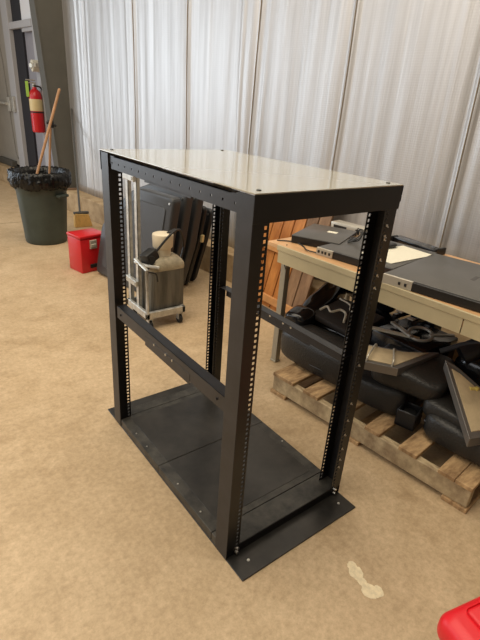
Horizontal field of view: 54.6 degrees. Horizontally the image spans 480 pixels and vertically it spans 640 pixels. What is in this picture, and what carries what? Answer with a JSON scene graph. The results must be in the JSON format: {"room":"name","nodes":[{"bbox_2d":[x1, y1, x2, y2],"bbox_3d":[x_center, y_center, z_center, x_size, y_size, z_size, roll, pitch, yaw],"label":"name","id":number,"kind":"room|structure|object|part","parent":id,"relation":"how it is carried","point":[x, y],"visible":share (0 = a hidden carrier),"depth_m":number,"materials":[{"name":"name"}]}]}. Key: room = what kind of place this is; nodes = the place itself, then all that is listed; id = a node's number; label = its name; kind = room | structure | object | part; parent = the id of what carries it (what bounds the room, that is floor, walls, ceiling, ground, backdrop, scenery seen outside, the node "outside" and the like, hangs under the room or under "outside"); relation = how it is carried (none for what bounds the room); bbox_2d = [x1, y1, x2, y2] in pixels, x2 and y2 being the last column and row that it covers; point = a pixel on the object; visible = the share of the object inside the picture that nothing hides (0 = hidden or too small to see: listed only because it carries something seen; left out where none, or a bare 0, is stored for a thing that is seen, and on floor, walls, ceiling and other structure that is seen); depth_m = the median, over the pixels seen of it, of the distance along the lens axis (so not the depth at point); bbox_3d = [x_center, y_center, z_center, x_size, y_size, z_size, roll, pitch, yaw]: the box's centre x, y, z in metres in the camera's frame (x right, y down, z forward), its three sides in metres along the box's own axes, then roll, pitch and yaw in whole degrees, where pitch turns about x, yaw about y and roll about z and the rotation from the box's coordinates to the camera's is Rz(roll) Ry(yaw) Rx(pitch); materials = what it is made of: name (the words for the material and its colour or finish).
{"room":"workshop","nodes":[
{"label":"workshop","id":0,"kind":"room"},
{"bbox_2d":[10,2,53,166],"bbox_3d":[-4.864,-5.557,8.308,0.119,4.945,8.100,-18,33,-39],"label":"wall","id":1,"kind":"structure","parent":0,"point":[10,2],"depth_m":7.04,"materials":[{"name":"grey"}]},
{"bbox_2d":[0,10,19,166],"bbox_3d":[-4.020,-4.112,7.697,0.141,2.938,1.403,-18,33,-39],"label":"door","id":2,"kind":"structure","parent":1,"relation":"in","point":[9,155],"depth_m":7.87,"materials":[{"name":"beige paint"}]},
{"bbox_3d":[-4.153,-2.830,8.293,0.090,0.098,0.760,-18,33,-39],"label":"sill","id":3,"kind":"part","parent":2,"relation":"part of","materials":[{"name":"grey metal"}]},
{"bbox_2d":[0,0,51,166],"bbox_3d":[-3.204,-3.724,6.988,0.104,2.940,1.253,-18,33,-40],"label":"door","id":4,"kind":"structure","parent":1,"relation":"in","point":[20,47],"depth_m":7.09,"materials":[{"name":"grey paint"}]},
{"bbox_3d":[-3.237,-4.756,6.684,0.030,0.820,0.365,-18,33,-39],"label":"transom pane","id":5,"kind":"part","parent":4,"relation":"part of","materials":[{"name":"black glass"}]},
{"bbox_3d":[-2.955,-4.610,6.413,0.030,0.820,0.475,-18,33,-39],"label":"transom panel","id":6,"kind":"part","parent":4,"relation":"part of","materials":[{"name":"white"}]},
{"bbox_3d":[-3.048,-3.241,7.052,0.015,2.028,0.474,-18,33,-39],"label":"panel","id":7,"kind":"part","parent":4,"relation":"part of","materials":[{"name":"grey metal"}]},
{"bbox_2d":[29,59,39,71],"bbox_3d":[-2.844,-3.534,6.468,0.123,0.150,0.295,-14,30,-35],"label":"fire alarm","id":8,"kind":"object","parent":1,"relation":"attached to","point":[33,64],"visible":0.88,"depth_m":6.48,"materials":[{"name":"beige plastic"}]},
{"bbox_2d":[25,79,44,132],"bbox_3d":[-2.935,-3.091,6.742,0.222,0.695,0.181,2,25,-5],"label":"fire extinguisher","id":9,"kind":"object","parent":1,"relation":"attached to","point":[35,97],"visible":0.91,"depth_m":6.69,"materials":[{"name":"red metal"}]},
{"bbox_2d":[29,0,76,189],"bbox_3d":[-2.381,-4.079,5.498,0.539,4.942,0.290,-14,30,-35],"label":"wall column","id":10,"kind":"structure","parent":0,"point":[46,15],"depth_m":5.90,"materials":[{"name":"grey metal"}]},
{"bbox_2d":[0,180,479,639],"bbox_3d":[-5.065,-0.171,3.238,12.200,0.100,19.000,-14,30,-35],"label":"floor","id":11,"kind":"structure","parent":0,"point":[95,544],"depth_m":1.85,"materials":[{"name":"concrete"}]},
{"bbox_2d":[14,188,68,244],"bbox_3d":[-2.104,-1.206,4.981,0.556,0.722,0.583,-14,30,-35],"label":"trash can","id":12,"kind":"object","parent":11,"relation":"on","point":[43,213],"visible":0.81,"depth_m":4.84,"materials":[{"name":"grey plastic"}]},
{"bbox_2d":[7,165,71,191],"bbox_3d":[-2.096,-1.297,4.941,0.626,0.600,0.616,-14,30,-35],"label":"trash bag","id":13,"kind":"object","parent":12,"relation":"in","point":[26,178],"visible":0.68,"depth_m":4.65,"materials":[{"name":"black plastic"}]},
{"bbox_2d":[36,88,60,173],"bbox_3d":[-2.004,-1.768,4.758,0.029,1.110,0.506,19,29,30],"label":"broomstick","id":14,"kind":"object","parent":12,"relation":"in","point":[59,89],"visible":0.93,"depth_m":4.74,"materials":[{"name":"brown wood"}]},
{"bbox_2d":[46,120,56,173],"bbox_3d":[-2.000,-1.678,4.924,0.057,0.802,0.180,23,31,35],"label":"broomstick","id":15,"kind":"object","parent":12,"relation":"in","point":[53,125],"visible":0.63,"depth_m":4.85,"materials":[{"name":"brown wood"}]},
{"bbox_3d":[-1.842,-1.285,4.826,0.052,0.030,0.140,14,26,19],"label":"handle","id":16,"kind":"part","parent":12,"relation":"part of","materials":[{"name":"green plastic"}]},
{"bbox_2d":[70,108,92,227],"bbox_3d":[-2.115,-1.956,5.904,0.223,1.308,1.109,-8,27,-25],"label":"broom","id":17,"kind":"object","parent":11,"relation":"on","point":[81,218],"visible":1,"depth_m":5.73,"materials":[{"name":"wicker"}]},
{"bbox_2d":[66,228,100,273],"bbox_3d":[-1.412,-0.644,4.324,0.240,0.345,0.275,23,31,35],"label":"trash can","id":18,"kind":"object","parent":11,"relation":"on","point":[83,245],"visible":0.8,"depth_m":4.23,"materials":[{"name":"red plastic"}]},
{"bbox_3d":[-1.406,-0.790,4.261,0.228,0.027,0.275,23,31,35],"label":"lid","id":19,"kind":"part","parent":18,"relation":"part of","materials":[{"name":"red plastic"}]},
{"bbox_2d":[97,188,180,290],"bbox_3d":[-0.879,-0.676,3.882,0.961,0.844,0.173,23,31,35],"label":"board","id":20,"kind":"object","parent":11,"relation":"on","point":[159,211],"visible":0.48,"depth_m":3.65,"materials":[{"name":"grey plastic"}]},
{"bbox_2d":[122,173,184,325],"bbox_3d":[-0.591,-0.534,3.243,0.320,1.160,0.338,-14,30,-35],"label":"utility cart","id":21,"kind":"object","parent":11,"relation":"on","point":[135,303],"visible":0.61,"depth_m":3.25,"materials":[{"name":"metal"}]},
{"bbox_2d":[142,231,183,311],"bbox_3d":[-0.571,-0.356,3.352,0.275,0.562,0.255,-14,30,-35],"label":"tank","id":22,"kind":"object","parent":21,"relation":"on","point":[167,292],"visible":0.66,"depth_m":3.27,"materials":[{"name":"beige"}]},
{"bbox_2d":[139,248,158,264],"bbox_3d":[-0.610,-0.422,3.194,0.109,0.133,0.132,18,28,27],"label":"control box","id":23,"kind":"object","parent":22,"relation":"attached to","point":[149,256],"visible":0.83,"depth_m":3.16,"materials":[{"name":"black plastic"}]},
{"bbox_2d":[148,228,183,281],"bbox_3d":[-0.499,-0.473,3.259,0.101,0.332,0.478,17,27,25],"label":"cable","id":24,"kind":"object","parent":23,"relation":"attached to","point":[171,232],"visible":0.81,"depth_m":3.18,"materials":[{"name":"black rubber"}]},
{"bbox_3d":[-0.578,-0.251,3.400,0.270,0.332,0.250,-14,30,-35],"label":"tank","id":25,"kind":"part","parent":22,"relation":"part of","materials":[{"name":"plastic"}]},
{"bbox_2d":[140,184,192,256],"bbox_3d":[-0.749,-0.712,3.959,0.829,0.864,0.175,23,31,35],"label":"board","id":26,"kind":"object","parent":11,"relation":"on","point":[186,203],"visible":0.2,"depth_m":3.66,"materials":[{"name":"grey plastic"}]},
{"bbox_2d":[182,192,203,283],"bbox_3d":[-0.672,-0.752,4.081,0.828,0.844,0.173,23,31,35],"label":"board","id":27,"kind":"object","parent":11,"relation":"on","point":[196,210],"visible":0.14,"depth_m":3.81,"materials":[{"name":"grey plastic"}]},
{"bbox_2d":[184,206,206,284],"bbox_3d":[-0.631,-0.735,4.195,0.827,0.724,0.120,23,31,35],"label":"board","id":28,"kind":"object","parent":11,"relation":"on","point":[200,238],"visible":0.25,"depth_m":3.94,"materials":[{"name":"black plastic"}]},
{"bbox_2d":[190,207,213,280],"bbox_3d":[-0.581,-0.760,4.305,0.823,0.684,0.116,23,31,35],"label":"board","id":29,"kind":"object","parent":11,"relation":"on","point":[208,222],"visible":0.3,"depth_m":4.08,"materials":[{"name":"black plastic"}]},
{"bbox_2d":[100,149,403,581],"bbox_3d":[-0.059,0.037,1.919,0.606,1.302,1.169,-14,30,-35],"label":"equipment rack","id":30,"kind":"object","parent":11,"relation":"on","point":[254,496],"visible":1,"depth_m":1.78,"materials":[{"name":"black metal"}]},
{"bbox_3d":[-0.569,-0.068,2.070,0.003,1.286,0.070,-14,30,-35],"label":"post","id":31,"kind":"part","parent":30,"relation":"part of","materials":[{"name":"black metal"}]},
{"bbox_3d":[-0.527,-0.051,2.066,0.056,1.184,0.002,-14,30,-35],"label":"mounting rail","id":32,"kind":"part","parent":30,"relation":"part of","materials":[{"name":"black metal"}]},
{"bbox_3d":[-0.275,0.119,1.762,0.041,0.069,0.828,-14,30,-35],"label":"rail","id":33,"kind":"part","parent":30,"relation":"part of","materials":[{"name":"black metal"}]},
{"bbox_3d":[-0.238,-0.454,1.503,0.030,0.054,0.853,-14,30,-35],"label":"rail","id":34,"kind":"part","parent":30,"relation":"part of","materials":[{"name":"black metal"}]},
{"bbox_3d":[-0.240,0.520,2.341,0.591,0.039,0.392,-14,30,-35],"label":"floor panel","id":35,"kind":"part","parent":30,"relation":"part of","materials":[{"name":"black metal"}]},
{"bbox_3d":[-0.137,-0.185,2.421,0.056,1.184,0.002,-14,30,-35],"label":"mounting rail","id":36,"kind":"part","parent":30,"relation":"part of","materials":[{"name":"black metal"}]},
{"bbox_3d":[-0.097,-0.160,2.373,0.056,1.184,0.002,-14,30,-35],"label":"mounting rail","id":37,"kind":"part","parent":30,"relation":"part of","materials":[{"name":"black metal"}]},
{"bbox_3d":[-0.094,-0.189,2.408,0.003,1.286,0.070,-14,30,-35],"label":"post","id":38,"kind":"part","parent":30,"relation":"part of","materials":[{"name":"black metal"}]},
{"bbox_3d":[-0.104,0.625,2.188,0.594,0.006,1.169,-14,30,-35],"label":"plate","id":39,"kind":"part","parent":30,"relation":"part of","materials":[{"name":"black metal"}]},
{"bbox_3d":[-0.027,0.267,1.429,0.003,1.286,0.070,-14,30,-35],"label":"post","id":40,"kind":"part","parent":30,"relation":"part of","materials":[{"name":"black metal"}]},
{"bbox_3d":[0.003,0.670,2.054,0.591,0.039,0.414,-14,30,-35],"label":"floor panel","id":41,"kind":"part","parent":30,"relation":"part of","materials":[{"name":"black metal"}]},
{"bbox_3d":[0.014,0.284,1.426,0.056,1.184,0.002,-14,30,-35],"label":"mounting rail","id":42,"kind":"part","parent":30,"relation":"part of","materials":[{"name":"black metal"}]},
{"bbox_3d":[-0.017,-0.548,1.648,0.602,0.004,0.981,-14,30,-35],"label":"panel","id":43,"kind":"part","parent":30,"relation":"part of","materials":[{"name":"black metal"}]},
{"bbox_3d":[0.165,0.013,2.078,0.041,0.067,0.828,-14,30,-35],"label":"rail","id":44,"kind":"part","parent":30,"relation":"part of","materials":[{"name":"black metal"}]},
{"bbox_3d":[0.404,0.150,1.780,0.056,1.184,0.002,-14,30,-35],"label":"mounting rail","id":45,"kind":"part","parent":30,"relation":"part of","materials":[{"name":"black metal"}]},
{"bbox_3d":[0.447,0.147,1.768,0.003,1.286,0.070,-14,30,-35],"label":"post","id":46,"kind":"part","parent":30,"relation":"part of","materials":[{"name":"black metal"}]},
{"bbox_3d":[0.445,0.175,1.733,0.056,1.184,0.002,-14,30,-35],"label":"mounting rail","id":47,"kind":"part","parent":30,"relation":"part of","materials":[{"name":"black metal"}]},
{"bbox_2d":[258,216,333,313],"bbox_3d":[0.340,-0.580,3.722,0.262,0.970,0.830,-14,30,-35],"label":"wooden gate","id":48,"kind":"object","parent":11,"relation":"on","point":[300,283],"visible":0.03,"depth_m":3.68,"materials":[{"name":"brown wood"}]},
{"bbox_2d":[347,561,383,598],"bbox_3d":[0.430,0.919,1.640,0.072,0.001,0.159,-14,30,-35],"label":"stain","id":49,"kind":"object","parent":11,"relation":"on","point":[370,591],"depth_m":1.63,"materials":[{"name":"paint"}]},
{"bbox_2d":[268,237,479,361],"bbox_3d":[1.084,0.164,2.454,0.800,0.781,2.020,-16,32,-37],"label":"workbench","id":50,"kind":"object","parent":11,"relation":"on","point":[452,317],"visible":0.53,"depth_m":2.35,"materials":[{"name":"brown wood"}]},
{"bbox_3d":[0.254,-0.079,2.878,0.050,0.754,0.050,-14,30,-35],"label":"leg","id":51,"kind":"part","parent":50,"relation":"part of","materials":[{"name":"grey metal"}]},
{"bbox_2d":[277,240,315,269],"bbox_3d":[0.308,-0.361,2.677,0.114,0.142,0.289,-6,27,-21],"label":"cable","id":52,"kind":"object","parent":50,"relation":"on","point":[277,240],"visible":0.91,"depth_m":2.69,"materials":[{"name":"black rubber"}]},
{"bbox_2d":[291,224,356,246],"bbox_3d":[0.516,-0.507,2.823,0.290,0.047,0.383,16,27,24],"label":"case","id":53,"kind":"object","parent":50,"relation":"on","point":[315,235],"visible":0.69,"depth_m":2.74,"materials":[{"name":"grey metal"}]},
{"bbox_3d":[0.428,-0.442,2.669,0.284,0.041,0.005,16,27,24],"label":"panel","id":54,"kind":"part","parent":53,"relation":"part of","materials":[{"name":"black metal"}]},
{"bbox_2d":[331,220,366,236],"bbox_3d":[0.723,-0.600,3.054,0.093,0.055,0.250,-18,33,-40],"label":"box","id":55,"kind":"object","parent":50,"relation":"on","point":[337,223],"visible":0.47,"depth_m":3.04,"materials":[{"name":"beige plastic"}]},
{"bbox_2d":[316,235,436,272],"bbox_3d":[0.755,-0.368,2.571,0.514,0.042,0.450,-20,34,-41],"label":"server","id":56,"kind":"object","parent":50,"relation":"on","point":[347,252],"visible":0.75,"depth_m":2.50,"materials":[{"name":"grey metal"}]},
{"bbox_2d":[347,228,362,241],"bbox_3d":[0.675,-0.499,2.700,0.076,0.070,0.187,12,26,16],"label":"cable tangle","id":57,"kind":"object","parent":56,"relation":"on","point":[360,230],"visible":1,"depth_m":2.65,"materials":[{"name":"black rubber"}]},
{"bbox_3d":[0.618,-0.289,2.376,0.010,0.038,0.342,-20,34,-41],"label":"panel","id":58,"kind":"part","parent":56,"relation":"part of","materials":[{"name":"black"}]},
{"bbox_2d":[362,246,430,263],"bbox_3d":[0.845,-0.354,2.498,0.360,0.003,0.200,-13,30,-33],"label":"paper sheet","id":59,"kind":"object","parent":56,"relation":"on","point":[397,254],"visible":0.71,"depth_m":2.50,"materials":[{"name":"beige paper"}]},
{"bbox_2d":[389,242,396,247],"bbox_3d":[0.842,-0.419,2.602,0.090,0.026,0.050,-14,30,-35],"label":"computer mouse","id":60,"kind":"object","parent":59,"relation":"on","point":[392,244],"visible":0.68,"depth_m":2.58,"materials":[{"name":"black plastic"}]},
{"bbox_2d":[390,235,445,254],"bbox_3d":[1.057,-0.452,2.802,0.122,0.042,0.333,-14,30,-35],"label":"bar","id":61,"kind":"object","parent":50,"relation":"on","point":[401,239],"visible":0.68,"depth_m":2.77,"materials":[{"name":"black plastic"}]},
{"bbox_2d":[382,253,479,312],"bbox_3d":[1.085,-0.173,2.195,0.600,0.046,0.585,25,32,38],"label":"server","id":62,"kind":"object","parent":50,"relation":"on","point":[451,280],"visible":0.95,"depth_m":2.15,"materials":[{"name":"grey metal"}]},
{"bbox_3d":[0.941,-0.075,1.961,0.455,0.039,0.014,25,32,38],"label":"panel","id":63,"kind":"part","parent":62,"relation":"part of","materials":[{"name":"black metal"}]},
{"bbox_2d":[270,363,479,513],"bbox_3d":[0.883,0.452,2.572,0.868,0.132,1.145,-18,33,-39],"label":"wooden pallet","id":64,"kind":"object","parent":11,"relation":"on","point":[457,479],"visible":0.44,"depth_m":2.20,"materials":[{"name":"brown wood"}]},
{"bbox_2d":[281,324,343,383],"bbox_3d":[0.475,0.187,2.672,0.247,0.212,0.520,-18,33,-39],"label":"bolster","id":65,"kind":"object","parent":64,"relation":"on","point":[313,360],"visible":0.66,"depth_m":2.61,"materials":[{"name":"black leather"}]},
{"bbox_2d":[285,281,400,344],"bbox_3d":[0.685,-0.011,2.888,0.588,0.446,0.692,25,32,37],"label":"shell","id":66,"kind":"object","parent":64,"relation":"on","point":[327,308],"visible":0.47,"depth_m":2.81,"materials":[{"name":"black plastic"}]},
{"bbox_2d":[357,369,415,414],"bbox_3d":[0.766,0.344,2.436,0.293,0.171,0.303,23,30,34],"label":"seat cushion","id":67,"kind":"object","parent":64,"relation":"on","point":[384,398],"visible":0.41,"depth_m":2.31,"materials":[{"name":"black leather"}]},
{"bbox_2d":[370,344,456,398],"bbox_3d":[0.868,0.247,2.337,0.375,0.138,0.348,21,29,32],"label":"seat cushion","id":68,"kind":"object","parent":67,"relation":"on","point":[427,380],"visible":0.55,"depth_m":2.20,"materials":[{"name":"black leather"}]},
{"bbox_2d":[343,341,438,375],"bbox_3d":[0.749,0.183,2.275,0.478,0.076,0.231,8,25,7],"label":"tray","id":69,"kind":"object","parent":68,"relation":"on","point":[394,362],"visible":0.69,"depth_m":2.25,"materials":[{"name":"grey metal"}]},
{"bbox_2d":[394,401,422,431],"bbox_3d":[0.823,0.466,2.266,0.096,0.090,0.104,22,30,33],"label":"box","id":70,"kind":"object","parent":64,"relation":"on","point":[409,418],"visible":0.86,"depth_m":2.24,"materials":[{"name":"black plastic"}]},
{"bbox_2d":[370,318,457,397],"bbox_3d":[0.915,0.180,2.587,0.383,0.337,0.371,-14,30,-35],"label":"mechanism","id":71,"kind":"object","parent":64,"relation":"on","point":[420,337],"visible":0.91,"depth_m":2.49,"materials":[{"name":"grey metal"},{"name":"silver metal"}]},
{"bbox_2d":[392,310,441,329],"bbox_3d":[1.002,0.118,2.708,0.320,0.376,0.160,-14,30,-35],"label":"slide","id":72,"kind":"object","parent":64,"relation":"on","point":[413,320],"visible":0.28,"depth_m":2.59,"materials":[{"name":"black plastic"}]},
{"bbox_2d":[422,386,479,466],"bbox_3d":[1.120,0.488,2.145,0.428,0.201,0.500,-14,30,-35],"label":"seat","id":73,"kind":"object","parent":64,"relation":"on","point":[442,426],"visible":0.64,"depth_m":2.09,"materials":[{"name":"black leather"}]},
{"bbox_3d":[1.122,0.514,2.152,0.403,0.150,0.462,-20,34,-41],"label":"seat","id":74,"kind":"part","parent":73,"relation":"part of","materials":[{"name":"black leather"}]},
{"bbox_2d":[443,360,479,446],"bbox_3d":[1.092,0.363,2.059,0.290,0.236,0.322,2,25,-5],"label":"tray","id":75,"kind":"object","parent":73,"relation":"on","point":[466,401],"visible":1,"depth_m":2.04,"materials":[{"name":"grey metal"}]},
{"bbox_2d":[470,386,479,390],"bbox_3d":[1.051,0.310,2.086,0.052,0.023,0.025,-5,26,-19],"label":"plug","id":76,"kind":"object","parent":75,"relation":"on","point":[476,388],"visible":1,"depth_m":2.08,"materials":[{"name":"yellow plastic"}]},
{"bbox_2d":[439,339,479,385],"bbox_3d":[1.295,0.296,2.335,0.432,0.426,0.474,-14,30,-35],"label":"mechanism","id":77,"kind":"object","parent":64,"relation":"on","point":[468,360],"visible":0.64,"depth_m":2.27,"materials":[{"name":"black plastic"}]},
{"bbox_3d":[1.186,0.186,2.230,0.160,0.154,0.317,-7,27,-23],"label":"motor","id":78,"kind":"part","parent":77,"relation":"part of","materials":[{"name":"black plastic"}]},
{"bbox_2d":[437,596,479,639],"bbox_3d":[0.805,0.982,1.196,0.430,0.310,0.470,-7,27,-22],"label":"case","id":79,"kind":"object","parent":11,"relation":"on","point":[462,622],"visible":1,"depth_m":1.23,"materials":[{"name":"red plastic"}]},
{"bbox_3d":[0.820,0.848,1.136,0.300,0.014,0.410,-7,27,-22],"label":"lid panel","id":80,"kind":"part","parent":79,"relation":"part of","materials":[{"name":"red plastic"}]},
{"bbox_2d":[62,0,479,330],"bbox_3d":[0.813,-2.560,2.723,0.076,4.946,9.044,-18,33,-39],"label":"wall","id":81,"kind":"structure","parent":0,"point":[385,90],"depth_m":3.42,"materials":[{"name":"metal"}]},
{"bbox_2d":[0,162,470,359],"bbox_3d":[-1.689,-1.452,6.134,0.514,0.260,16.128,-18,33,-40],"label":"trim","id":82,"kind":"structure","parent":81,"relation":"attached to","point":[93,205],"depth_m":5.82,"materials":[{"name":"concrete"}]}
]}

